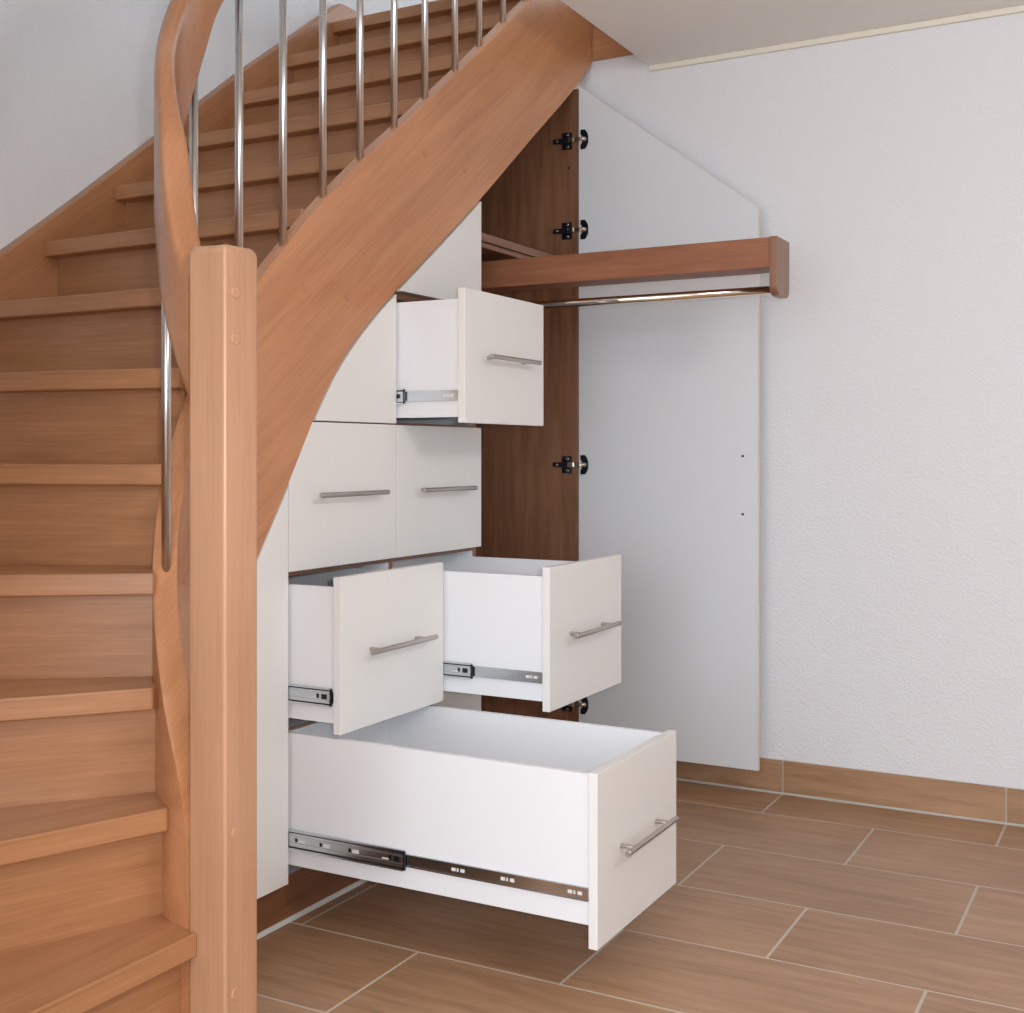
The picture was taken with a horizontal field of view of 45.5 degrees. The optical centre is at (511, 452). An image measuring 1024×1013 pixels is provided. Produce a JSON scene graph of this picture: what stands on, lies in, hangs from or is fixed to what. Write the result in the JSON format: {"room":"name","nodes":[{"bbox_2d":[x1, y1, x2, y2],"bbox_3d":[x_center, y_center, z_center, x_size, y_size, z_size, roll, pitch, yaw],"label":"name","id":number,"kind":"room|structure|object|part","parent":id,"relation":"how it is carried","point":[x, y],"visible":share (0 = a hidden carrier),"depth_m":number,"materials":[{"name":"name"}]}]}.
{"room":"home stair hallway","nodes":[
{"label":"home stair hallway","id":0,"kind":"room"},
{"bbox_2d":[0,0,435,249],"bbox_3d":[-0.848,-1.400,4.443,0.150,5.000,6.000,0,0,29],"label":"wall","id":1,"kind":"structure","parent":0,"point":[77,76],"depth_m":3.54,"materials":[{"name":"white paint"}]},
{"bbox_2d":[257,780,1023,1012],"bbox_3d":[0.539,1.125,0.353,6.190,0.050,6.645,0,0,29],"label":"floor","id":2,"kind":"structure","parent":0,"point":[776,903],"depth_m":2.78,"materials":[{"name":"brown tile"}]},
{"bbox_2d":[0,0,633,1012],"bbox_3d":[-0.171,-0.759,4.111,1.358,3.717,5.738,0,0,29],"label":"staircase","id":3,"kind":"structure","parent":2,"relation":"on","point":[175,333],"depth_m":2.48,"materials":[{"name":"brown wood"}]},
{"bbox_3d":[-0.265,-1.349,3.258,0.279,2.537,2.296,0,0,21],"label":"handrail","id":4,"kind":"part","parent":3,"relation":"part of","materials":[{"name":"brown wood"}]},
{"bbox_3d":[-0.509,0.368,2.158,0.084,1.463,0.086,0,0,29],"label":"newel post","id":5,"kind":"part","parent":3,"relation":"part of","materials":[{"name":"brown wood"}]},
{"bbox_2d":[257,201,678,950],"bbox_3d":[-0.470,0.181,2.992,1.734,1.838,1.410,0,0,29],"label":"tall cabinet","id":6,"kind":"object","parent":2,"relation":"on","point":[382,630],"visible":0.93,"depth_m":2.92,"materials":[{"name":"white laminate"}]},
{"bbox_3d":[-0.641,0.535,2.590,0.019,0.910,0.501,0,0,29],"label":"filler panel","id":7,"kind":"part","parent":6,"relation":"part of","materials":[{"name":"white laminate"}]},
{"bbox_3d":[-0.565,0.457,3.081,0.600,0.307,0.419,0,0,29],"label":"drawer","id":8,"kind":"part","parent":6,"relation":"part of","materials":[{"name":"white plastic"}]},
{"bbox_3d":[-0.415,0.100,3.007,0.020,0.348,0.439,0,0,29],"label":"drawer","id":9,"kind":"part","parent":6,"relation":"part of","materials":[{"name":"white laminate"}]},
{"bbox_3d":[-0.393,0.099,2.988,0.042,0.012,0.276,0,0,29],"label":"handle","id":10,"kind":"part","parent":6,"relation":"part of","materials":[{"name":"silver metal"}]},
{"bbox_3d":[-0.289,0.457,2.938,0.020,0.354,0.439,0,0,29],"label":"drawer","id":11,"kind":"part","parent":6,"relation":"part of","materials":[{"name":"white laminate"}]},
{"bbox_3d":[-0.266,0.456,2.919,0.042,0.012,0.276,0,0,29],"label":"handle","id":12,"kind":"part","parent":6,"relation":"part of","materials":[{"name":"silver metal"}]},
{"bbox_3d":[-0.256,-0.243,3.418,0.500,0.302,0.420,0,0,29],"label":"drawer","id":13,"kind":"part","parent":6,"relation":"part of","materials":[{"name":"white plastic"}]},
{"bbox_3d":[-0.204,0.100,3.397,0.020,0.348,0.440,0,0,29],"label":"drawer","id":14,"kind":"part","parent":6,"relation":"part of","materials":[{"name":"white laminate"}]},
{"bbox_3d":[-0.181,0.099,3.378,0.042,0.012,0.276,0,0,29],"label":"handle","id":15,"kind":"part","parent":6,"relation":"part of","materials":[{"name":"silver metal"}]},
{"bbox_3d":[-0.204,0.816,3.397,0.020,0.350,0.440,0,0,29],"label":"drawer","id":16,"kind":"part","parent":6,"relation":"part of","materials":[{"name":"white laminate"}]},
{"bbox_3d":[-0.088,0.796,2.823,0.780,0.304,0.419,0,0,29],"label":"drawer","id":17,"kind":"part","parent":6,"relation":"part of","materials":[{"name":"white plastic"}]},
{"bbox_3d":[-0.088,0.457,3.327,0.600,0.307,0.420,0,0,29],"label":"drawer","id":18,"kind":"part","parent":6,"relation":"part of","materials":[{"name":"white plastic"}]},
{"bbox_3d":[-0.024,-0.249,3.299,0.020,0.344,0.440,0,0,29],"label":"drawer","id":19,"kind":"part","parent":6,"relation":"part of","materials":[{"name":"white laminate"}]},
{"bbox_3d":[-0.001,-0.250,3.280,0.042,0.012,0.276,0,0,29],"label":"handle","id":20,"kind":"part","parent":6,"relation":"part of","materials":[{"name":"silver metal"}]},
{"bbox_3d":[0.188,0.457,3.184,0.020,0.354,0.440,0,0,29],"label":"drawer","id":21,"kind":"part","parent":6,"relation":"part of","materials":[{"name":"white laminate"}]},
{"bbox_3d":[0.211,0.456,3.165,0.042,0.012,0.276,0,0,29],"label":"handle","id":22,"kind":"part","parent":6,"relation":"part of","materials":[{"name":"silver metal"}]},
{"bbox_3d":[0.267,0.818,2.637,0.020,0.353,0.439,0,0,29],"label":"drawer","id":23,"kind":"part","parent":6,"relation":"part of","materials":[{"name":"white laminate"}]},
{"bbox_3d":[0.289,0.817,2.618,0.042,0.012,0.276,0,0,29],"label":"handle","id":24,"kind":"part","parent":6,"relation":"part of","materials":[{"name":"silver metal"}]},
{"bbox_2d":[476,83,788,770],"bbox_3d":[0.057,-0.100,3.952,1.749,2.400,0.778,0,0,29],"label":"tall cabinet","id":25,"kind":"object","parent":2,"relation":"on","point":[644,267],"visible":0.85,"depth_m":4.03,"materials":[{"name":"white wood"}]},
{"bbox_2d":[481,232,553,261],"bbox_3d":[-0.338,-0.636,4.098,0.875,0.041,0.657,0,0,29],"label":"shelf","id":26,"kind":"object","parent":25,"relation":"attached to","point":[493,248],"depth_m":3.81,"materials":[{"name":"brown wood"}]},
{"bbox_3d":[-0.172,-0.126,4.391,0.908,2.232,0.018,0,0,29],"label":"panel","id":27,"kind":"part","parent":25,"relation":"part of","materials":[{"name":"brown wood"}]},
{"bbox_3d":[0.179,-0.553,3.716,1.268,0.084,0.110,0,0,29],"label":"pull out rail","id":28,"kind":"part","parent":25,"relation":"part of","materials":[{"name":"brown wood"}]},
{"bbox_3d":[0.200,-0.458,3.724,1.238,0.025,0.025,0,0,29],"label":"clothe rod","id":29,"kind":"part","parent":25,"relation":"part of","materials":[{"name":"silver metal"}]},
{"bbox_3d":[0.506,-0.122,4.026,0.626,2.259,0.018,0,0,29],"label":"door","id":30,"kind":"part","parent":25,"relation":"part of","materials":[{"name":"white laminate"}]},
{"bbox_2d":[561,0,1023,65],"bbox_3d":[1.229,-1.458,1.466,6.340,0.275,9.250,0,0,29],"label":"ceiling","id":31,"kind":"structure","parent":0,"point":[654,31],"depth_m":3.71,"materials":[{"name":"white paint"}]},
{"bbox_2d":[579,12,1023,789],"bbox_3d":[2.160,-0.135,3.339,6.190,2.470,0.150,0,0,29],"label":"wall","id":32,"kind":"structure","parent":0,"point":[890,167],"depth_m":3.80,"materials":[{"name":"white paint"}]},
{"bbox_2d":[649,5,1023,71],"bbox_3d":[2.655,-1.310,2.978,4.976,0.020,0.012,0,0,29],"label":"trim","id":33,"kind":"structure","parent":32,"relation":"attached to","point":[1015,9],"depth_m":3.85,"materials":[{"name":"beige"}]},
{"bbox_2d":[676,757,1023,824],"bbox_3d":[2.557,1.046,3.033,5.200,0.107,0.010,0,0,29],"label":"baseboard","id":34,"kind":"structure","parent":32,"relation":"attached to","point":[987,802],"depth_m":3.81,"materials":[{"name":"brown tile"}]},
{"bbox_2d":[676,778,1023,826],"bbox_3d":[2.554,1.097,3.027,5.200,0.006,0.005,0,0,29],"label":"trim","id":35,"kind":"structure","parent":32,"relation":"attached to","point":[680,779],"depth_m":3.83,"materials":[{"name":"grey"}]}
]}

